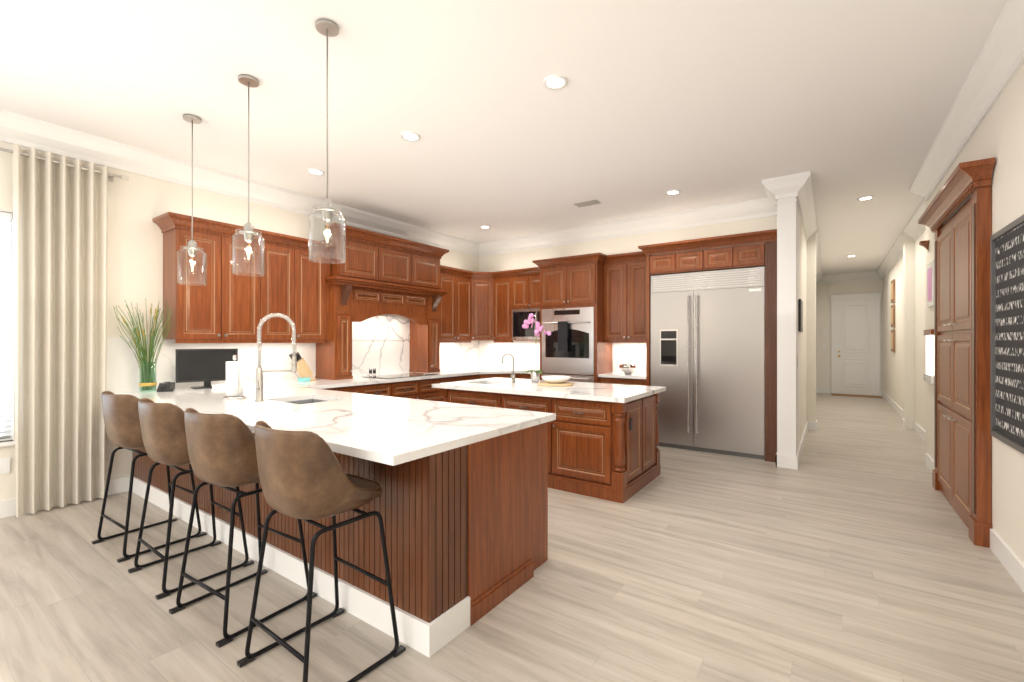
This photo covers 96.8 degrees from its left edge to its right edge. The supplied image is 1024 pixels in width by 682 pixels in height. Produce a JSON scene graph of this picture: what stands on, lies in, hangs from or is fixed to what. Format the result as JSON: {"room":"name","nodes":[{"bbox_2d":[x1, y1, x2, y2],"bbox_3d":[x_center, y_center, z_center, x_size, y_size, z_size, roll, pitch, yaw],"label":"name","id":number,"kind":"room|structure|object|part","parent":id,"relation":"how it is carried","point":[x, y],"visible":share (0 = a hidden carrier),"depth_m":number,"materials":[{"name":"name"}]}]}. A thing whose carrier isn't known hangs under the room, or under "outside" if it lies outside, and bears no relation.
{"room":"kitchen","nodes":[
{"label":"kitchen","id":0,"kind":"room"},
{"bbox_2d":[113,301,171,392],"bbox_3d":[-3.361,0.040,4.131,0.468,0.858,0.411,0,0,35],"label":"grass","id":1,"kind":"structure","parent":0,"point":[146,383],"depth_m":4.19,"materials":[{"name":"green plant"}]},
{"bbox_2d":[157,382,174,391],"bbox_3d":[-3.286,0.428,4.321,0.120,0.082,0.164,0,0,-30],"label":"phone","id":2,"kind":"object","parent":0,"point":[166,387],"visible":1,"depth_m":4.29,"materials":[{"name":"black plastic"}]},
{"bbox_2d":[176,349,237,388],"bbox_3d":[-3.093,0.272,4.632,0.249,0.395,0.524,0,0,35],"label":"monitor","id":3,"kind":"object","parent":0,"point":[206,366],"depth_m":4.60,"materials":[{"name":"black plastic"}]},
{"bbox_2d":[222,355,246,399],"bbox_3d":[-2.273,0.289,3.728,0.170,0.360,0.170,0,0,35],"label":"paper towel holder","id":4,"kind":"object","parent":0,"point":[234,379],"visible":1,"depth_m":3.68,"materials":[{"name":"white paper"}]},
{"bbox_2d":[255,313,296,400],"bbox_3d":[-1.892,0.118,3.632,0.198,0.702,0.277,0,0,35],"label":"faucet","id":5,"kind":"object","parent":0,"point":[259,385],"visible":1,"depth_m":3.60,"materials":[{"name":"silver metal"}]},
{"bbox_2d":[289,352,315,381],"bbox_3d":[-2.480,0.291,5.433,0.215,0.355,0.284,0,0,35],"label":"knife block","id":6,"kind":"object","parent":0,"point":[304,371],"depth_m":5.42,"materials":[{"name":"brown wood"}]},
{"bbox_2d":[0,0,1006,274],"bbox_3d":[1.438,-1.850,5.585,7.350,0.100,19.800,0,0,35],"label":"ceiling","id":7,"kind":"structure","parent":0,"point":[718,102],"depth_m":3.34,"materials":[{"name":"white paint"}]},
{"bbox_2d":[177,114,206,285],"bbox_3d":[-2.569,-1.129,3.654,0.200,1.339,0.200,0,0,35],"label":"pendant light","id":8,"kind":"object","parent":7,"relation":"hanging from","point":[192,248],"visible":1,"depth_m":3.65,"materials":[{"name":"clear glass"}]},
{"bbox_2d":[232,74,264,276],"bbox_3d":[-1.807,-1.129,3.121,0.200,1.339,0.200,0,0,35],"label":"pendant light","id":9,"kind":"object","parent":7,"relation":"hanging from","point":[248,232],"visible":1,"depth_m":3.11,"materials":[{"name":"clear glass"}]},
{"bbox_2d":[307,168,323,175],"bbox_3d":[-2.068,-1.794,4.794,0.191,0.012,0.178,0,0,35],"label":"recessed light","id":10,"kind":"object","parent":7,"relation":"in","point":[312,171],"depth_m":4.80,"materials":[{"name":"white"}]},
{"bbox_2d":[308,18,345,263],"bbox_3d":[-1.053,-1.129,2.593,0.200,1.339,0.200,0,0,35],"label":"pendant light","id":11,"kind":"object","parent":7,"relation":"hanging from","point":[327,28],"visible":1,"depth_m":2.59,"materials":[{"name":"clear glass"}]},
{"bbox_2d":[400,131,419,141],"bbox_3d":[-0.886,-1.794,3.965,0.188,0.012,0.182,0,0,35],"label":"recessed light","id":12,"kind":"object","parent":7,"relation":"in","point":[408,136],"depth_m":3.98,"materials":[{"name":"white"}]},
{"bbox_2d":[480,225,489,228],"bbox_3d":[-0.421,-1.794,7.096,0.179,0.012,0.191,0,0,35],"label":"recessed light","id":13,"kind":"object","parent":7,"relation":"in","point":[483,226],"depth_m":7.11,"materials":[{"name":"white"}]},
{"bbox_2d":[543,74,567,89],"bbox_3d":[0.298,-1.794,3.138,0.173,0.012,0.182,0,0,35],"label":"recessed light","id":14,"kind":"object","parent":7,"relation":"in","point":[555,82],"depth_m":3.14,"materials":[{"name":"white"}]},
{"bbox_2d":[574,200,600,206],"bbox_3d":[0.981,-1.794,5.917,0.320,0.011,0.160,0,0,35],"label":"ceiling vent","id":15,"kind":"object","parent":7,"relation":"in","point":[588,203],"visible":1,"depth_m":5.89,"materials":[{"name":"silver metal"}]},
{"bbox_2d":[666,190,680,194],"bbox_3d":[1.928,-1.794,5.452,0.169,0.012,0.191,0,0,35],"label":"recessed light","id":16,"kind":"object","parent":7,"relation":"in","point":[671,192],"depth_m":5.47,"materials":[{"name":"white"}]},
{"bbox_2d":[857,196,873,200],"bbox_3d":[4.409,-1.794,5.675,0.161,0.012,0.208,0,0,35],"label":"recessed light","id":17,"kind":"object","parent":7,"relation":"in","point":[863,198],"depth_m":5.70,"materials":[{"name":"white"}]},
{"bbox_2d":[0,393,1023,681],"bbox_3d":[1.438,1.450,5.585,7.350,0.100,19.800,0,0,35],"label":"floor","id":18,"kind":"structure","parent":0,"point":[848,551],"depth_m":2.51,"materials":[{"name":"beige wood"}]},
{"bbox_2d":[92,391,205,562],"bbox_3d":[-2.565,0.871,3.224,0.512,1.055,0.500,0,0,33],"label":"stool","id":19,"kind":"object","parent":18,"relation":"on","point":[121,420],"visible":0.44,"depth_m":3.00,"materials":[{"name":"brown leather"}]},
{"bbox_3d":[-2.574,0.533,3.209,0.472,0.390,0.476,0,0,33],"label":"seat","id":20,"kind":"part","parent":19,"relation":"part of","materials":[{"name":"brown leather"}]},
{"bbox_2d":[128,398,253,599],"bbox_3d":[-1.979,0.871,2.814,0.512,1.055,0.500,0,0,36],"label":"stool","id":21,"kind":"object","parent":18,"relation":"on","point":[162,426],"visible":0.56,"depth_m":2.58,"materials":[{"name":"brown leather"}]},
{"bbox_3d":[-1.989,0.533,2.800,0.472,0.390,0.476,0,0,36],"label":"seat","id":22,"kind":"part","parent":21,"relation":"part of","materials":[{"name":"brown leather"}]},
{"bbox_2d":[169,408,316,647],"bbox_3d":[-1.422,0.871,2.424,0.512,1.055,0.500,0,0,32],"label":"stool","id":23,"kind":"object","parent":18,"relation":"on","point":[221,450],"visible":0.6,"depth_m":2.21,"materials":[{"name":"brown leather"}]},
{"bbox_3d":[-1.431,0.533,2.409,0.472,0.390,0.476,0,0,32],"label":"seat","id":24,"kind":"part","parent":23,"relation":"part of","materials":[{"name":"brown leather"}]},
{"bbox_2d":[237,421,405,681],"bbox_3d":[-0.836,0.871,2.014,0.512,1.055,0.500,0,0,37],"label":"stool","id":25,"kind":"object","parent":18,"relation":"on","point":[303,476],"visible":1,"depth_m":1.81,"materials":[{"name":"brown leather"}]},
{"bbox_3d":[-0.847,0.533,2.000,0.472,0.390,0.476,0,0,37],"label":"seat","id":26,"kind":"part","parent":25,"relation":"part of","materials":[{"name":"brown leather"}]},
{"bbox_2d":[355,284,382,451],"bbox_3d":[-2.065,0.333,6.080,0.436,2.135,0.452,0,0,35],"label":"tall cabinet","id":27,"kind":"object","parent":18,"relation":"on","point":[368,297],"depth_m":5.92,"materials":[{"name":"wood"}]},
{"bbox_2d":[371,372,438,379],"bbox_3d":[-1.527,0.466,6.258,0.519,0.007,0.900,0,0,35],"label":"countertop","id":28,"kind":"structure","parent":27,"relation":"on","point":[404,373],"depth_m":6.20,"materials":[{"name":"white stone"}]},
{"bbox_2d":[501,353,514,381],"bbox_3d":[-0.050,0.307,5.378,0.187,0.344,0.102,0,0,35],"label":"island faucet","id":29,"kind":"object","parent":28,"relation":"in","point":[512,375],"visible":1,"depth_m":5.35,"materials":[{"name":"silver metal"}]},
{"bbox_2d":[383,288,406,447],"bbox_3d":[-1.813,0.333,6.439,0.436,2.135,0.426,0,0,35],"label":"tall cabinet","id":30,"kind":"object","parent":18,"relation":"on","point":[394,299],"depth_m":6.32,"materials":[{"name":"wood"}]},
{"bbox_2d":[369,368,375,375],"bbox_3d":[-1.938,0.418,6.316,0.043,0.102,0.108,0,0,35],"label":"salt shaker","id":31,"kind":"object","parent":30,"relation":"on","point":[370,371],"depth_m":6.28,"materials":[{"name":"silver metal"}]},
{"bbox_2d":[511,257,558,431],"bbox_3d":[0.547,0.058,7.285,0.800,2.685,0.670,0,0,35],"label":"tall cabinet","id":32,"kind":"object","parent":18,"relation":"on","point":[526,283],"depth_m":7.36,"materials":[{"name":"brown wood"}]},
{"bbox_2d":[538,375,573,386],"bbox_3d":[0.487,0.433,5.055,0.410,0.091,0.410,0,0,35],"label":"tray","id":33,"kind":"object","parent":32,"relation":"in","point":[555,380],"visible":1,"depth_m":4.96,"materials":[{"name":"brown wood"}]},
{"bbox_2d":[535,292,594,439],"bbox_3d":[0.965,0.350,6.992,0.921,2.100,0.670,0,0,35],"label":"tall cabinet","id":34,"kind":"object","parent":18,"relation":"on","point":[569,411],"depth_m":6.60,"materials":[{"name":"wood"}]},
{"bbox_2d":[567,229,776,461],"bbox_3d":[2.101,0.058,6.197,2.674,2.685,0.670,0,0,35],"label":"tall cabinet","id":35,"kind":"object","parent":18,"relation":"on","point":[698,328],"depth_m":5.71,"materials":[{"name":"brown wood"}]},
{"bbox_2d":[619,361,636,373],"bbox_3d":[1.676,0.376,6.578,0.250,0.186,0.250,0,0,35],"label":"bowl","id":36,"kind":"object","parent":35,"relation":"on","point":[628,367],"visible":1,"depth_m":6.50,"materials":[{"name":"white ceramic"}]},
{"bbox_2d":[777,197,799,456],"bbox_3d":[3.257,-0.200,5.349,0.180,3.200,0.740,0,0,35],"label":"column","id":37,"kind":"structure","parent":18,"relation":"on","point":[788,332],"depth_m":5.06,"materials":[{"name":"white paint"}]},
{"bbox_2d":[799,299,802,331],"bbox_3d":[3.510,-0.310,5.526,0.023,0.380,0.480,0,0,35],"label":"framed picture","id":38,"kind":"object","parent":37,"relation":"attached to","point":[800,315],"visible":1,"depth_m":5.39,"materials":[{"name":"black plastic"}]},
{"bbox_2d":[831,393,881,397],"bbox_3d":[8.864,1.393,11.726,1.030,0.011,0.480,0,0,35],"label":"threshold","id":39,"kind":"object","parent":18,"relation":"on","point":[853,395],"visible":1,"depth_m":11.72,"materials":[{"name":"brown wood"}]},
{"bbox_2d":[930,193,949,502],"bbox_3d":[3.893,0.092,4.065,0.078,2.616,0.775,0,0,35],"label":"tall cabinet","id":40,"kind":"object","parent":18,"relation":"on","point":[941,474],"depth_m":4.10,"materials":[{"name":"brown wood"}]},
{"bbox_2d":[950,161,993,547],"bbox_3d":[3.448,0.092,3.430,0.078,2.616,0.775,0,0,35],"label":"tall cabinet","id":41,"kind":"object","parent":18,"relation":"on","point":[961,477],"depth_m":3.21,"materials":[{"name":"brown wood"}]},
{"bbox_2d":[0,62,1023,563],"bbox_3d":[1.336,-0.200,5.657,6.800,3.200,19.500,0,0,35],"label":"wall","id":42,"kind":"structure","parent":0,"point":[136,204],"depth_m":4.73,"materials":[{"name":"white paint"}]},
{"bbox_2d":[0,458,9,473],"bbox_3d":[-4.051,0.990,3.618,0.006,0.120,0.080,0,0,35],"label":"outlet","id":43,"kind":"object","parent":42,"relation":"attached to","point":[4,465],"visible":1,"depth_m":3.62,"materials":[{"name":"white plastic"}]},
{"bbox_2d":[0,212,14,446],"bbox_3d":[-4.618,-0.120,2.928,0.195,2.040,2.100,0,0,35],"label":"window blinds","id":44,"kind":"object","parent":42,"relation":"attached to","point":[6,326],"visible":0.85,"depth_m":3.67,"materials":[{"name":"white"}]},
{"bbox_2d":[0,144,127,516],"bbox_3d":[-4.367,-0.084,3.032,0.158,2.943,2.858,0,0,35],"label":"curtain","id":45,"kind":"object","parent":42,"relation":"hanging from","point":[60,221],"visible":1,"depth_m":3.82,"materials":[{"name":"beige fabric"}]},
{"bbox_3d":[-4.380,-1.500,3.041,0.127,0.070,2.858,0,0,35],"label":"rod","id":46,"kind":"part","parent":45,"relation":"part of","materials":[{"name":"silver metal"}]},
{"bbox_2d":[152,212,334,339],"bbox_3d":[-2.837,-0.607,4.999,0.411,1.175,1.705,0,0,35],"label":"upper cabinet","id":47,"kind":"object","parent":42,"relation":"attached to","point":[231,306],"depth_m":4.75,"materials":[{"name":"brown wood"}]},
{"bbox_2d":[325,223,448,291],"bbox_3d":[-1.769,-1.107,6.408,0.544,0.634,1.986,0,0,35],"label":"upper cabinet","id":48,"kind":"object","parent":42,"relation":"attached to","point":[371,257],"depth_m":6.14,"materials":[{"name":"brown wood"}]},
{"bbox_2d":[439,266,490,339],"bbox_3d":[-0.783,-0.607,7.730,0.642,1.175,1.466,0,0,35],"label":"upper cabinet","id":49,"kind":"object","parent":42,"relation":"attached to","point":[465,308],"depth_m":7.69,"materials":[{"name":"brown wood"}]},
{"bbox_2d":[491,270,510,339],"bbox_3d":[-0.082,-0.607,7.883,0.404,1.175,0.411,0,0,35],"label":"upper cabinet","id":50,"kind":"object","parent":42,"relation":"attached to","point":[500,281],"depth_m":7.78,"materials":[{"name":"brown wood"}]},
{"bbox_2d":[0,0,1023,591],"bbox_3d":[1.336,-0.200,5.657,6.500,3.200,19.200,0,0,35],"label":"baseboard","id":51,"kind":"structure","parent":42,"relation":"attached to","point":[996,66],"depth_m":4.81,"materials":[{"name":"white"}]},
{"bbox_2d":[559,257,566,291],"bbox_3d":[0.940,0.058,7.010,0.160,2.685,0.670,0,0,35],"label":"upper cabinet","id":52,"kind":"object","parent":42,"relation":"attached to","point":[562,260],"depth_m":6.81,"materials":[{"name":"brown wood"}]},
{"bbox_2d":[830,293,881,395],"bbox_3d":[9.014,0.075,11.941,1.070,2.650,0.093,0,0,35],"label":"door","id":53,"kind":"structure","parent":42,"relation":"attached to","point":[855,344],"depth_m":11.92,"materials":[{"name":"white wood"}]},
{"bbox_2d":[891,279,894,302],"bbox_3d":[8.039,-1.060,9.606,0.041,0.460,0.460,0,0,35],"label":"framed picture","id":54,"kind":"object","parent":42,"relation":"attached to","point":[893,281],"depth_m":9.45,"materials":[{"name":"brown wood"}]},
{"bbox_2d":[891,304,894,326],"bbox_3d":[8.039,-0.540,9.606,0.041,0.460,0.460,0,0,35],"label":"framed picture","id":55,"kind":"object","parent":42,"relation":"attached to","point":[893,315],"depth_m":9.42,"materials":[{"name":"brown wood"}]},
{"bbox_2d":[891,330,894,351],"bbox_3d":[8.039,-0.020,9.606,0.041,0.460,0.460,0,0,35],"label":"framed picture","id":56,"kind":"object","parent":42,"relation":"attached to","point":[892,331],"depth_m":9.42,"materials":[{"name":"brown wood"}]},
{"bbox_2d":[919,240,929,249],"bbox_3d":[4.708,0.138,5.054,0.265,2.525,0.111,0,0,35],"label":"trim","id":57,"kind":"structure","parent":42,"relation":"attached to","point":[924,244],"depth_m":5.08,"materials":[{"name":"brown wood"}]},
{"bbox_2d":[924,329,933,383],"bbox_3d":[4.547,0.155,4.959,0.031,0.570,0.460,0,0,35],"label":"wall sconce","id":58,"kind":"object","parent":42,"relation":"attached to","point":[929,373],"visible":0.91,"depth_m":4.88,"materials":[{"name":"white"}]},
{"bbox_2d":[927,261,933,306],"bbox_3d":[4.527,-0.615,4.918,0.018,0.470,0.350,0,0,35],"label":"picture","id":59,"kind":"object","parent":42,"relation":"attached to","point":[930,284],"visible":0.93,"depth_m":4.87,"materials":[{"name":"pink paper"}]},
{"bbox_2d":[990,214,1023,453],"bbox_3d":[2.937,-0.040,2.655,0.026,1.320,0.880,0,0,35],"label":"chalkboard sign","id":60,"kind":"object","parent":42,"relation":"attached to","point":[1007,334],"visible":1,"depth_m":2.77,"materials":[{"name":"black"}]},
{"bbox_2d":[521,313,550,381],"bbox_3d":[0.283,0.069,5.401,0.390,0.820,0.283,0,0,35],"label":"orchid pot","id":61,"kind":"object","parent":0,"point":[535,376],"visible":1,"depth_m":5.38,"materials":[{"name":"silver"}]}
]}

